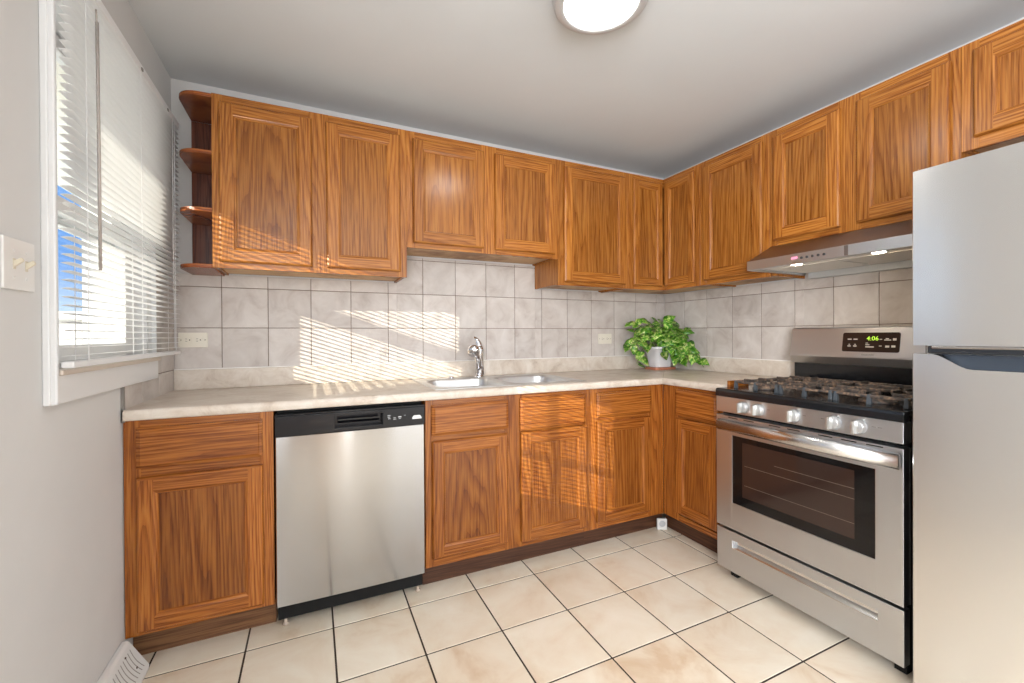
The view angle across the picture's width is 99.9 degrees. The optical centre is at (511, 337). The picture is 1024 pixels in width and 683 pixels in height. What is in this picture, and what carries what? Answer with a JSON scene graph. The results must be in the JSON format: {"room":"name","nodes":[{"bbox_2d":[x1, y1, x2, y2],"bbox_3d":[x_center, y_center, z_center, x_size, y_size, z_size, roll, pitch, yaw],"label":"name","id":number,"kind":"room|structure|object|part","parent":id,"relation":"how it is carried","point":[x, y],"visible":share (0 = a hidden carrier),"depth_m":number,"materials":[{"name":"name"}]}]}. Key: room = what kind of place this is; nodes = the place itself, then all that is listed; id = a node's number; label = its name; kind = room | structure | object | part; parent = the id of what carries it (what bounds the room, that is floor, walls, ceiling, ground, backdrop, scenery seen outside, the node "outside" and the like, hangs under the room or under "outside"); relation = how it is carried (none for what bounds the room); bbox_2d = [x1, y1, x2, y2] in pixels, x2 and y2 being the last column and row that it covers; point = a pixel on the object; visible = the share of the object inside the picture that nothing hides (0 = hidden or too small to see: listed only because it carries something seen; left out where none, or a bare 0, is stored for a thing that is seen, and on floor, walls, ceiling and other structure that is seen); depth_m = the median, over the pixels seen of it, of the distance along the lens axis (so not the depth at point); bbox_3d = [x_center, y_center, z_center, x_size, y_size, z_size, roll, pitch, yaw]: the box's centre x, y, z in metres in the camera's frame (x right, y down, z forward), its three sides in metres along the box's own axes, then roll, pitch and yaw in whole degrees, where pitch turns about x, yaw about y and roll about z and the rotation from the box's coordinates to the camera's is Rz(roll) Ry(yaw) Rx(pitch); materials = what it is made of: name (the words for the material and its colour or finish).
{"room":"kitchen","nodes":[
{"label":"kitchen","id":0,"kind":"room"},
{"bbox_2d":[0,0,173,682],"bbox_3d":[-0.563,-0.028,-0.382,0.149,2.398,5.300,0,0,-25],"label":"wall","id":1,"kind":"structure","parent":0,"point":[62,561],"depth_m":1.06,"materials":[{"name":"paint"}]},
{"bbox_2d":[0,234,35,292],"bbox_3d":[-1.107,-0.163,0.974,0.022,0.114,0.115,0,0,-25],"label":"light switch","id":2,"kind":"object","parent":1,"relation":"attached to","point":[17,263],"visible":1,"depth_m":0.96,"materials":[{"name":"white plastic"}]},
{"bbox_2d":[56,61,97,208],"bbox_3d":[-2.543,-0.998,3.041,0.560,0.270,5.420,0,0,-25],"label":"trim","id":3,"kind":"structure","parent":1,"relation":"attached to","point":[59,70],"depth_m":2.00,"materials":[{"name":"white"}]},
{"bbox_2d":[38,0,160,406],"bbox_3d":[-1.376,-0.408,1.396,0.170,1.158,0.804,0,0,-25],"label":"window","id":4,"kind":"structure","parent":1,"relation":"in","point":[63,385],"depth_m":1.14,"materials":[{"name":"white paint"}]},
{"bbox_3d":[-1.428,-0.629,1.379,0.036,0.575,0.750,0,0,-25],"label":"sash","id":5,"kind":"part","parent":4,"relation":"part of","materials":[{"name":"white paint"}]},
{"bbox_3d":[-1.391,-0.170,1.397,0.036,0.475,0.750,0,0,-25],"label":"sash","id":6,"kind":"part","parent":4,"relation":"part of","materials":[{"name":"white paint"}]},
{"bbox_3d":[-1.360,0.090,1.418,0.130,0.015,0.780,0,0,-25],"label":"sill","id":7,"kind":"part","parent":4,"relation":"part of","materials":[{"name":"beige wood"}]},
{"bbox_2d":[58,0,180,367],"bbox_3d":[-1.316,-0.446,1.518,0.038,1.045,0.967,0,0,-25],"label":"window blinds","id":8,"kind":"object","parent":4,"relation":"attached to","point":[121,130],"visible":1,"depth_m":1.34,"materials":[{"name":"white plastic"}]},
{"bbox_3d":[-1.318,0.069,1.518,0.026,0.016,0.967,0,0,-25],"label":"rail","id":9,"kind":"part","parent":8,"relation":"part of","materials":[{"name":"white plastic"}]},
{"bbox_3d":[-1.322,-0.954,1.514,0.026,0.028,0.967,0,0,-25],"label":"head rail","id":10,"kind":"part","parent":8,"relation":"part of","materials":[{"name":"white plastic"}]},
{"bbox_3d":[-1.461,-0.449,1.862,0.003,0.990,0.033,0,0,-25],"label":"lift cord","id":11,"kind":"part","parent":8,"relation":"part of","materials":[{"name":"white fabric"}]},
{"bbox_2d":[171,78,664,484],"bbox_3d":[-0.243,-0.043,2.760,3.367,2.398,0.146,0,0,-25],"label":"wall","id":12,"kind":"structure","parent":0,"point":[434,313],"depth_m":2.46,"materials":[{"name":"tile"}]},
{"bbox_2d":[178,333,207,347],"bbox_3d":[-1.537,0.014,2.076,0.117,0.072,0.008,0,0,-25],"label":"outlet","id":13,"kind":"object","parent":12,"relation":"attached to","point":[188,340],"visible":1,"depth_m":2.07,"materials":[{"name":"beige plastic"}]},
{"bbox_2d":[183,337,191,342],"bbox_3d":[-1.556,0.014,2.064,0.033,0.027,0.002,0,0,-25],"label":"receptacle","id":14,"kind":"object","parent":13,"relation":"attached to","point":[185,339],"depth_m":2.06,"materials":[{"name":"grey plastic"}]},
{"bbox_2d":[194,337,202,342],"bbox_3d":[-1.516,0.014,2.082,0.033,0.027,0.002,0,0,-25],"label":"receptacle","id":15,"kind":"object","parent":13,"relation":"attached to","point":[196,339],"depth_m":2.08,"materials":[{"name":"grey plastic"}]},
{"bbox_2d":[179,90,224,275],"bbox_3d":[-1.423,-0.677,1.974,0.132,0.756,0.300,0,0,-25],"label":"corner shelf","id":16,"kind":"object","parent":12,"relation":"attached to","point":[197,104],"visible":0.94,"depth_m":2.04,"materials":[{"name":"red wood"}]},
{"bbox_2d":[211,93,406,282],"bbox_3d":[-0.979,-0.682,2.165,0.833,0.755,0.324,0,0,-25],"label":"upper cabinet","id":17,"kind":"object","parent":12,"relation":"attached to","point":[296,192],"visible":1,"depth_m":2.00,"materials":[{"name":"brown wood"}]},
{"bbox_3d":[-1.102,-0.675,1.940,0.365,0.693,0.019,0,0,-25],"label":"door","id":18,"kind":"part","parent":17,"relation":"part of","materials":[{"name":"brown wood"}]},
{"bbox_3d":[-1.104,-0.675,1.943,0.235,0.563,0.006,0,0,-25],"label":"panel","id":19,"kind":"part","parent":17,"relation":"part of","materials":[{"name":"brown wood"}]},
{"bbox_3d":[-0.725,-0.678,2.115,0.345,0.693,0.019,0,0,-25],"label":"door","id":20,"kind":"part","parent":17,"relation":"part of","materials":[{"name":"brown wood"}]},
{"bbox_3d":[-0.726,-0.678,2.118,0.215,0.563,0.006,0,0,-25],"label":"panel","id":21,"kind":"part","parent":17,"relation":"part of","materials":[{"name":"brown wood"}]},
{"bbox_2d":[406,130,557,265],"bbox_3d":[-0.193,-0.765,2.529,0.900,0.600,0.324,0,0,-25],"label":"upper cabinet","id":22,"kind":"object","parent":12,"relation":"attached to","point":[465,200],"visible":1,"depth_m":2.38,"materials":[{"name":"brown wood"}]},
{"bbox_3d":[-0.332,-0.758,2.296,0.391,0.536,0.019,0,0,-25],"label":"door","id":23,"kind":"part","parent":22,"relation":"part of","materials":[{"name":"brown wood"}]},
{"bbox_3d":[-0.333,-0.758,2.299,0.261,0.406,0.006,0,0,-25],"label":"panel","id":24,"kind":"part","parent":22,"relation":"part of","materials":[{"name":"brown wood"}]},
{"bbox_3d":[0.081,-0.761,2.487,0.386,0.536,0.019,0,0,-25],"label":"door","id":25,"kind":"part","parent":22,"relation":"part of","materials":[{"name":"brown wood"}]},
{"bbox_3d":[0.079,-0.761,2.490,0.256,0.406,0.006,0,0,-25],"label":"panel","id":26,"kind":"part","parent":22,"relation":"part of","materials":[{"name":"brown wood"}]},
{"bbox_2d":[535,160,627,291],"bbox_3d":[0.457,-0.693,2.829,0.530,0.755,0.324,0,0,-25],"label":"upper cabinet","id":27,"kind":"object","parent":12,"relation":"attached to","point":[592,201],"visible":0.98,"depth_m":2.69,"materials":[{"name":"brown wood"}]},
{"bbox_3d":[0.525,-0.687,2.692,0.462,0.694,0.019,0,0,-25],"label":"door","id":28,"kind":"part","parent":27,"relation":"part of","materials":[{"name":"brown wood"}]},
{"bbox_3d":[0.523,-0.687,2.695,0.332,0.564,0.006,0,0,-25],"label":"panel","id":29,"kind":"part","parent":27,"relation":"part of","materials":[{"name":"brown wood"}]},
{"bbox_2d":[598,334,611,343],"bbox_3d":[0.668,0.012,3.096,0.117,0.072,0.008,0,0,-25],"label":"outlet","id":30,"kind":"object","parent":12,"relation":"attached to","point":[602,338],"visible":1,"depth_m":3.09,"materials":[{"name":"beige plastic"}]},
{"bbox_2d":[601,164,725,293],"bbox_3d":[1.034,-0.696,2.939,0.610,0.755,0.610,0,0,-25],"label":"upper cabinet","id":31,"kind":"object","parent":12,"relation":"attached to","point":[664,215],"visible":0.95,"depth_m":2.83,"materials":[{"name":"brown wood"}]},
{"bbox_3d":[0.906,-0.690,2.869,0.248,0.694,0.019,0,0,-25],"label":"door","id":32,"kind":"part","parent":31,"relation":"part of","materials":[{"name":"brown wood"}]},
{"bbox_3d":[0.905,-0.690,2.872,0.139,0.584,0.006,0,0,-25],"label":"panel","id":33,"kind":"part","parent":31,"relation":"part of","materials":[{"name":"brown wood"}]},
{"bbox_3d":[0.965,-0.695,2.749,0.323,0.755,0.324,0,0,-25],"label":"frame","id":34,"kind":"part","parent":31,"relation":"part of","materials":[{"name":"brown wood"}]},
{"bbox_3d":[1.090,-0.690,2.803,0.006,0.584,0.141,0,0,-25],"label":"panel","id":35,"kind":"part","parent":31,"relation":"part of","materials":[{"name":"brown wood"}]},
{"bbox_3d":[1.087,-0.690,2.801,0.019,0.694,0.250,0,0,-25],"label":"door","id":36,"kind":"part","parent":31,"relation":"part of","materials":[{"name":"brown wood"}]},
{"bbox_2d":[142,485,912,682],"bbox_3d":[0.904,1.221,0.299,3.367,0.120,5.580,0,0,-25],"label":"floor","id":37,"kind":"structure","parent":0,"point":[651,605],"depth_m":1.67,"materials":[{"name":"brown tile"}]},
{"bbox_2d":[97,641,148,682],"bbox_3d":[-1.199,1.108,1.259,0.075,0.118,0.528,0,0,-25],"label":"floor vent","id":38,"kind":"object","parent":37,"relation":"in","point":[127,665],"visible":1,"depth_m":1.42,"materials":[{"name":"white plastic"}]},
{"bbox_2d":[123,411,276,654],"bbox_3d":[-1.262,0.728,1.853,0.459,0.874,0.600,0,0,-25],"label":"base cabinet","id":39,"kind":"object","parent":37,"relation":"on","point":[200,491],"visible":0.8,"depth_m":1.59,"materials":[{"name":"brown wood"}]},
{"bbox_3d":[-1.142,0.390,1.588,0.385,0.145,0.019,0,0,-25],"label":"drawer","id":40,"kind":"part","parent":39,"relation":"part of","materials":[{"name":"brown wood"}]},
{"bbox_3d":[-1.139,0.766,1.589,0.386,0.544,0.019,0,0,-25],"label":"door","id":41,"kind":"part","parent":39,"relation":"part of","materials":[{"name":"brown wood"}]},
{"bbox_3d":[-1.141,0.766,1.592,0.260,0.418,0.006,0,0,-25],"label":"panel","id":42,"kind":"part","parent":39,"relation":"part of","materials":[{"name":"brown wood"}]},
{"bbox_2d":[121,355,801,421],"bbox_3d":[0.004,0.212,2.230,3.085,0.138,1.033,0,0,-25],"label":"countertop","id":43,"kind":"structure","parent":39,"relation":"on","point":[231,390],"depth_m":2.22,"materials":[{"name":"laminate"}]},
{"bbox_2d":[467,336,483,376],"bbox_3d":[-0.209,0.116,2.496,0.068,0.244,0.227,0,0,6],"label":"faucet","id":44,"kind":"object","parent":43,"relation":"on","point":[476,350],"visible":1,"depth_m":2.55,"materials":[{"name":"silver metal"}]},
{"bbox_3d":[-0.216,0.118,2.484,0.067,0.160,0.201,0,0,0],"label":"spout","id":45,"kind":"part","parent":44,"relation":"part of","materials":[{"name":"silver metal"}]},
{"bbox_3d":[-0.202,0.032,2.573,0.058,0.077,0.047,0,0,-25],"label":"lever","id":46,"kind":"part","parent":44,"relation":"part of","materials":[{"name":"silver metal"}]},
{"bbox_2d":[412,373,585,389],"bbox_3d":[-0.082,0.320,2.405,0.841,0.188,0.518,0,0,-25],"label":"sink","id":47,"kind":"object","parent":43,"relation":"in","point":[452,382],"visible":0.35,"depth_m":2.48,"materials":[{"name":"white metal"}]},
{"bbox_2d":[644,366,675,369],"bbox_3d":[1.077,0.224,3.131,0.196,0.018,0.144,0,0,-25],"label":"saucer","id":48,"kind":"object","parent":43,"relation":"on","point":[646,367],"visible":0.77,"depth_m":3.07,"materials":[{"name":"brown ceramic"}]},
{"bbox_2d":[623,315,709,367],"bbox_3d":[1.064,0.028,3.069,0.551,0.374,0.331,0,0,3],"label":"potted plant","id":49,"kind":"object","parent":48,"relation":"on","point":[672,346],"visible":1,"depth_m":3.04,"materials":[{"name":"green plant"}]},
{"bbox_3d":[1.076,0.141,3.131,0.196,0.146,0.146,0,0,-25],"label":"pot","id":50,"kind":"part","parent":49,"relation":"part of","materials":[{"name":"white ceramic"}]},
{"bbox_2d":[727,379,748,386],"bbox_3d":[1.145,0.244,2.179,0.140,0.054,0.016,0,0,-25],"label":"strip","id":51,"kind":"object","parent":43,"relation":"attached to","point":[730,383],"visible":0.31,"depth_m":2.15,"materials":[{"name":"brown wood"}]},
{"bbox_2d":[275,401,424,625],"bbox_3d":[-0.778,0.729,2.067,0.587,0.866,0.596,0,0,-25],"label":"dishwasher","id":52,"kind":"object","parent":37,"relation":"on","point":[350,505],"visible":0.99,"depth_m":1.79,"materials":[{"name":"silver metal"}]},
{"bbox_3d":[-0.667,0.305,1.819,0.587,0.006,0.049,0,0,-25],"label":"trim","id":53,"kind":"part","parent":52,"relation":"part of","materials":[{"name":"black plastic"}]},
{"bbox_3d":[-0.665,0.349,1.816,0.587,0.080,0.046,0,0,-25],"label":"control panel","id":54,"kind":"part","parent":52,"relation":"part of","materials":[{"name":"black plastic"}]},
{"bbox_3d":[-0.647,0.349,1.819,0.166,0.022,0.030,0,0,-25],"label":"handle","id":55,"kind":"part","parent":52,"relation":"part of","materials":[{"name":"black plastic"}]},
{"bbox_2d":[421,389,590,584],"bbox_3d":[-0.099,0.720,2.390,0.902,0.874,0.600,0,0,-25],"label":"base cabinet","id":56,"kind":"object","parent":37,"relation":"on","point":[507,478],"visible":0.89,"depth_m":2.11,"materials":[{"name":"brown wood"}]},
{"bbox_3d":[-0.191,0.378,2.027,0.379,0.139,0.019,0,0,-25],"label":"drawer","id":57,"kind":"part","parent":56,"relation":"part of","materials":[{"name":"brown wood"}]},
{"bbox_3d":[-0.190,0.740,2.028,0.376,0.534,0.019,0,0,-25],"label":"door","id":58,"kind":"part","parent":56,"relation":"part of","materials":[{"name":"brown wood"}]},
{"bbox_3d":[-0.192,0.740,2.031,0.250,0.408,0.006,0,0,-25],"label":"panel","id":59,"kind":"part","parent":56,"relation":"part of","materials":[{"name":"brown wood"}]},
{"bbox_3d":[0.216,0.385,2.216,0.385,0.162,0.019,0,0,-25],"label":"drawer","id":60,"kind":"part","parent":56,"relation":"part of","materials":[{"name":"brown wood"}]},
{"bbox_3d":[0.222,0.744,2.219,0.391,0.544,0.019,0,0,-25],"label":"door","id":61,"kind":"part","parent":56,"relation":"part of","materials":[{"name":"brown wood"}]},
{"bbox_3d":[0.221,0.744,2.222,0.265,0.418,0.006,0,0,-25],"label":"panel","id":62,"kind":"part","parent":56,"relation":"part of","materials":[{"name":"brown wood"}]},
{"bbox_2d":[584,384,662,544],"bbox_3d":[0.569,0.715,2.699,0.570,0.874,0.600,0,0,-25],"label":"base cabinet","id":63,"kind":"object","parent":37,"relation":"on","point":[627,422],"visible":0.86,"depth_m":2.42,"materials":[{"name":"brown wood"}]},
{"bbox_3d":[0.630,0.368,2.407,0.378,0.135,0.019,0,0,-25],"label":"drawer","id":64,"kind":"part","parent":63,"relation":"part of","materials":[{"name":"brown wood"}]},
{"bbox_3d":[0.628,0.730,2.407,0.372,0.550,0.019,0,0,-25],"label":"door","id":65,"kind":"part","parent":63,"relation":"part of","materials":[{"name":"brown wood"}]},
{"bbox_3d":[0.627,0.730,2.410,0.246,0.424,0.006,0,0,-25],"label":"panel","id":66,"kind":"part","parent":63,"relation":"part of","materials":[{"name":"brown wood"}]},
{"bbox_2d":[657,518,666,529],"bbox_3d":[0.897,1.117,2.577,0.058,0.066,0.022,0,0,0],"label":"box","id":67,"kind":"object","parent":37,"relation":"on","point":[661,522],"visible":1,"depth_m":2.57,"materials":[{"name":"white plastic"}]},
{"bbox_2d":[663,384,722,552],"bbox_3d":[1.223,0.712,2.494,0.600,0.874,0.478,0,0,-25],"label":"base cabinet","id":68,"kind":"object","parent":37,"relation":"on","point":[689,414],"visible":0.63,"depth_m":2.35,"materials":[{"name":"brown wood"}]},
{"bbox_3d":[0.991,0.722,2.312,0.006,0.416,0.158,0,0,-25],"label":"panel","id":69,"kind":"part","parent":68,"relation":"part of","materials":[{"name":"brown wood"}]},
{"bbox_3d":[0.985,0.365,2.312,0.019,0.144,0.279,0,0,-25],"label":"drawer","id":70,"kind":"part","parent":68,"relation":"part of","materials":[{"name":"brown wood"}]},
{"bbox_3d":[0.988,0.722,2.311,0.019,0.542,0.284,0,0,-25],"label":"door","id":71,"kind":"part","parent":68,"relation":"part of","materials":[{"name":"brown wood"}]},
{"bbox_2d":[716,326,924,674],"bbox_3d":[1.436,0.551,1.898,0.711,1.198,0.736,0,0,-25],"label":"gas range","id":72,"kind":"object","parent":37,"relation":"on","point":[815,473],"visible":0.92,"depth_m":1.71,"materials":[{"name":"silver metal"}]},
{"bbox_3d":[1.049,0.322,1.965,0.014,0.055,0.055,0,0,-25],"label":"knob","id":73,"kind":"part","parent":72,"relation":"part of","materials":[{"name":"grey metal"}]},
{"bbox_3d":[1.079,0.322,1.899,0.014,0.055,0.055,0,0,-25],"label":"knob","id":74,"kind":"part","parent":72,"relation":"part of","materials":[{"name":"grey metal"}]},
{"bbox_3d":[1.202,0.234,2.032,0.118,0.022,0.118,0,0,-25],"label":"burner","id":75,"kind":"part","parent":72,"relation":"part of","materials":[{"name":"metal"}]},
{"bbox_3d":[1.144,0.322,1.759,0.014,0.055,0.055,0,0,-25],"label":"knob","id":76,"kind":"part","parent":72,"relation":"part of","materials":[{"name":"grey metal"}]},
{"bbox_3d":[1.168,0.975,1.770,0.023,0.036,0.574,0,0,-25],"label":"drawer handle","id":77,"kind":"part","parent":72,"relation":"part of","materials":[{"name":"silver metal"}]},
{"bbox_3d":[1.140,0.416,1.751,0.030,0.054,0.704,0,0,-25],"label":"door handle","id":78,"kind":"part","parent":72,"relation":"part of","materials":[{"name":"silver metal"}]},
{"bbox_3d":[1.172,1.010,1.776,0.038,0.191,0.732,0,0,-25],"label":"drawer","id":79,"kind":"part","parent":72,"relation":"part of","materials":[{"name":"silver metal"}]},
{"bbox_3d":[1.172,0.638,1.776,0.046,0.530,0.732,0,0,-25],"label":"oven door","id":80,"kind":"part","parent":72,"relation":"part of","materials":[{"name":"silver metal"}]},
{"bbox_3d":[1.172,0.321,1.775,0.050,0.072,0.732,0,0,-25],"label":"control panel","id":81,"kind":"part","parent":72,"relation":"part of","materials":[{"name":"silver metal"}]},
{"bbox_2d":[716,383,912,422],"bbox_3d":[1.443,0.265,1.900,0.653,0.040,0.736,0,0,-25],"label":"cooktop","id":82,"kind":"object","parent":72,"relation":"in","point":[847,407],"depth_m":1.70,"materials":[{"name":"black metal"}]},
{"bbox_3d":[1.207,0.322,1.623,0.014,0.055,0.055,0,0,-25],"label":"knob","id":83,"kind":"part","parent":72,"relation":"part of","materials":[{"name":"grey metal"}]},
{"bbox_3d":[1.241,0.322,1.548,0.014,0.055,0.055,0,0,-25],"label":"knob","id":84,"kind":"part","parent":72,"relation":"part of","materials":[{"name":"grey metal"}]},
{"bbox_3d":[1.669,0.024,2.008,0.016,0.091,0.228,0,0,-25],"label":"display panel","id":85,"kind":"part","parent":72,"relation":"part of","materials":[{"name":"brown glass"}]},
{"bbox_3d":[1.386,0.235,1.633,0.118,0.022,0.118,0,0,-25],"label":"burner","id":86,"kind":"part","parent":72,"relation":"part of","materials":[{"name":"metal"}]},
{"bbox_2d":[912,141,1023,682],"bbox_3d":[1.745,0.318,1.155,0.771,1.660,0.752,0,0,-25],"label":"refrigerator","id":87,"kind":"object","parent":37,"relation":"on","point":[968,212],"visible":1,"depth_m":1.22,"materials":[{"name":"grey metal"}]},
{"bbox_3d":[1.424,-0.242,1.006,0.071,0.535,0.752,0,0,-25],"label":"freezer door","id":88,"kind":"part","parent":87,"relation":"part of","materials":[{"name":"silver metal"}]},
{"bbox_3d":[1.428,0.570,1.009,0.071,1.039,0.752,0,0,-25],"label":"fridge door","id":89,"kind":"part","parent":87,"relation":"part of","materials":[{"name":"silver metal"}]},
{"bbox_3d":[1.410,0.031,0.981,0.021,0.008,0.693,0,0,-25],"label":"handle trim","id":90,"kind":"part","parent":87,"relation":"part of","materials":[{"name":"silver metal"}]},
{"bbox_2d":[128,0,1023,178],"bbox_3d":[0.891,-1.276,0.288,3.367,0.122,5.580,0,0,-25],"label":"ceiling","id":91,"kind":"structure","parent":0,"point":[683,84],"depth_m":1.91,"materials":[{"name":"white paint"}]},
{"bbox_2d":[553,0,647,34],"bbox_3d":[0.310,-1.196,1.501,0.332,0.073,0.332,0,0,-25],"label":"ceiling lamp","id":92,"kind":"object","parent":91,"relation":"attached to","point":[586,17],"visible":1,"depth_m":1.55,"materials":[{"name":"white glass"}]},
{"bbox_2d":[564,0,636,26],"bbox_3d":[0.310,-1.167,1.502,0.254,0.016,0.254,0,0,-25],"label":"diffuser","id":93,"kind":"object","parent":92,"relation":"attached to","point":[577,13],"depth_m":1.54,"materials":[{"name":"white glass"}]},
{"bbox_2d":[664,17,1023,389],"bbox_3d":[2.360,-0.049,0.969,0.146,2.398,5.300,0,0,-25],"label":"wall","id":94,"kind":"structure","parent":0,"point":[754,320],"depth_m":2.50,"materials":[{"name":"tile"}]},
{"bbox_2d":[700,133,804,286],"bbox_3d":[1.385,-0.696,2.519,0.324,0.755,0.446,0,0,-25],"label":"upper cabinet","id":95,"kind":"object","parent":94,"relation":"attached to","point":[734,183],"visible":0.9,"depth_m":2.43,"materials":[{"name":"brown wood"}]},
{"bbox_3d":[1.250,-0.691,2.456,0.006,0.562,0.250,0,0,-25],"label":"panel","id":96,"kind":"part","parent":95,"relation":"part of","materials":[{"name":"brown wood"}]},
{"bbox_3d":[1.247,-0.691,2.455,0.019,0.692,0.380,0,0,-25],"label":"door","id":97,"kind":"part","parent":95,"relation":"part of","materials":[{"name":"brown wood"}]},
{"bbox_3d":[1.265,-0.695,2.463,0.019,0.755,0.446,0,0,-25],"label":"frame","id":98,"kind":"part","parent":95,"relation":"part of","materials":[{"name":"brown wood"}]},
{"bbox_2d":[769,47,972,246],"bbox_3d":[1.633,-0.773,1.983,0.324,0.600,0.736,0,0,-25],"label":"upper cabinet","id":99,"kind":"object","parent":94,"relation":"attached to","point":[847,165],"visible":0.81,"depth_m":1.85,"materials":[{"name":"brown wood"}]},
{"bbox_3d":[1.420,-0.767,2.087,0.006,0.404,0.180,0,0,-25],"label":"panel","id":100,"kind":"part","parent":99,"relation":"part of","materials":[{"name":"brown wood"}]},
{"bbox_3d":[1.417,-0.767,2.086,0.019,0.534,0.310,0,0,-25],"label":"door","id":101,"kind":"part","parent":99,"relation":"part of","materials":[{"name":"brown wood"}]},
{"bbox_2d":[747,220,912,278],"bbox_3d":[1.556,-0.392,1.948,0.486,0.156,0.726,0,0,-25],"label":"range hood","id":102,"kind":"object","parent":99,"relation":"attached to","point":[887,247],"visible":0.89,"depth_m":1.93,"materials":[{"name":"silver metal"}]},
{"bbox_3d":[1.768,-0.333,2.030,0.034,0.035,0.694,0,0,-25],"label":"trim","id":103,"kind":"part","parent":102,"relation":"part of","materials":[{"name":"grey metal"}]},
{"bbox_3d":[1.577,-0.766,1.748,0.006,0.404,0.176,0,0,-25],"label":"panel","id":104,"kind":"part","parent":99,"relation":"part of","materials":[{"name":"brown wood"}]},
{"bbox_3d":[1.574,-0.766,1.747,0.019,0.534,0.306,0,0,-25],"label":"door","id":105,"kind":"part","parent":99,"relation":"part of","materials":[{"name":"brown wood"}]},
{"bbox_2d":[961,19,1023,154],"bbox_3d":[1.978,-0.876,1.236,0.324,0.390,0.908,0,0,-25],"label":"upper cabinet","id":106,"kind":"object","parent":94,"relation":"attached to","point":[992,65],"visible":0.94,"depth_m":1.50,"materials":[{"name":"brown wood"}]},
{"bbox_3d":[1.746,-0.878,1.374,0.019,0.315,0.392,0,0,-25],"label":"door","id":107,"kind":"part","parent":106,"relation":"part of","materials":[{"name":"brown wood"}]},
{"bbox_3d":[1.749,-0.878,1.375,0.006,0.185,0.262,0,0,-25],"label":"panel","id":108,"kind":"part","parent":106,"relation":"part of","materials":[{"name":"brown wood"}]},
{"label":"outside","id":109,"kind":"structure","parent":0,"visible":0},
{"bbox_3d":[-21.992,2.142,-1.859,39.700,0.100,70.000,0,0,-25],"label":"yard","id":110,"kind":"structure","parent":109,"visible":0},
{"bbox_2d":[59,311,82,344],"bbox_3d":[-19.662,0.607,14.640,10.400,2.800,6.600,0,0,-25],"label":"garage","id":111,"kind":"structure","parent":110,"relation":"on","point":[62,317],"depth_m":13.81,"materials":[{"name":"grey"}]},
{"bbox_2d":[81,200,105,343],"bbox_3d":[-9.314,-2.956,16.389,8.700,9.800,8.100,0,0,-25],"label":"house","id":112,"kind":"structure","parent":110,"relation":"on","point":[94,327],"depth_m":11.43,"materials":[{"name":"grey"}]}
]}

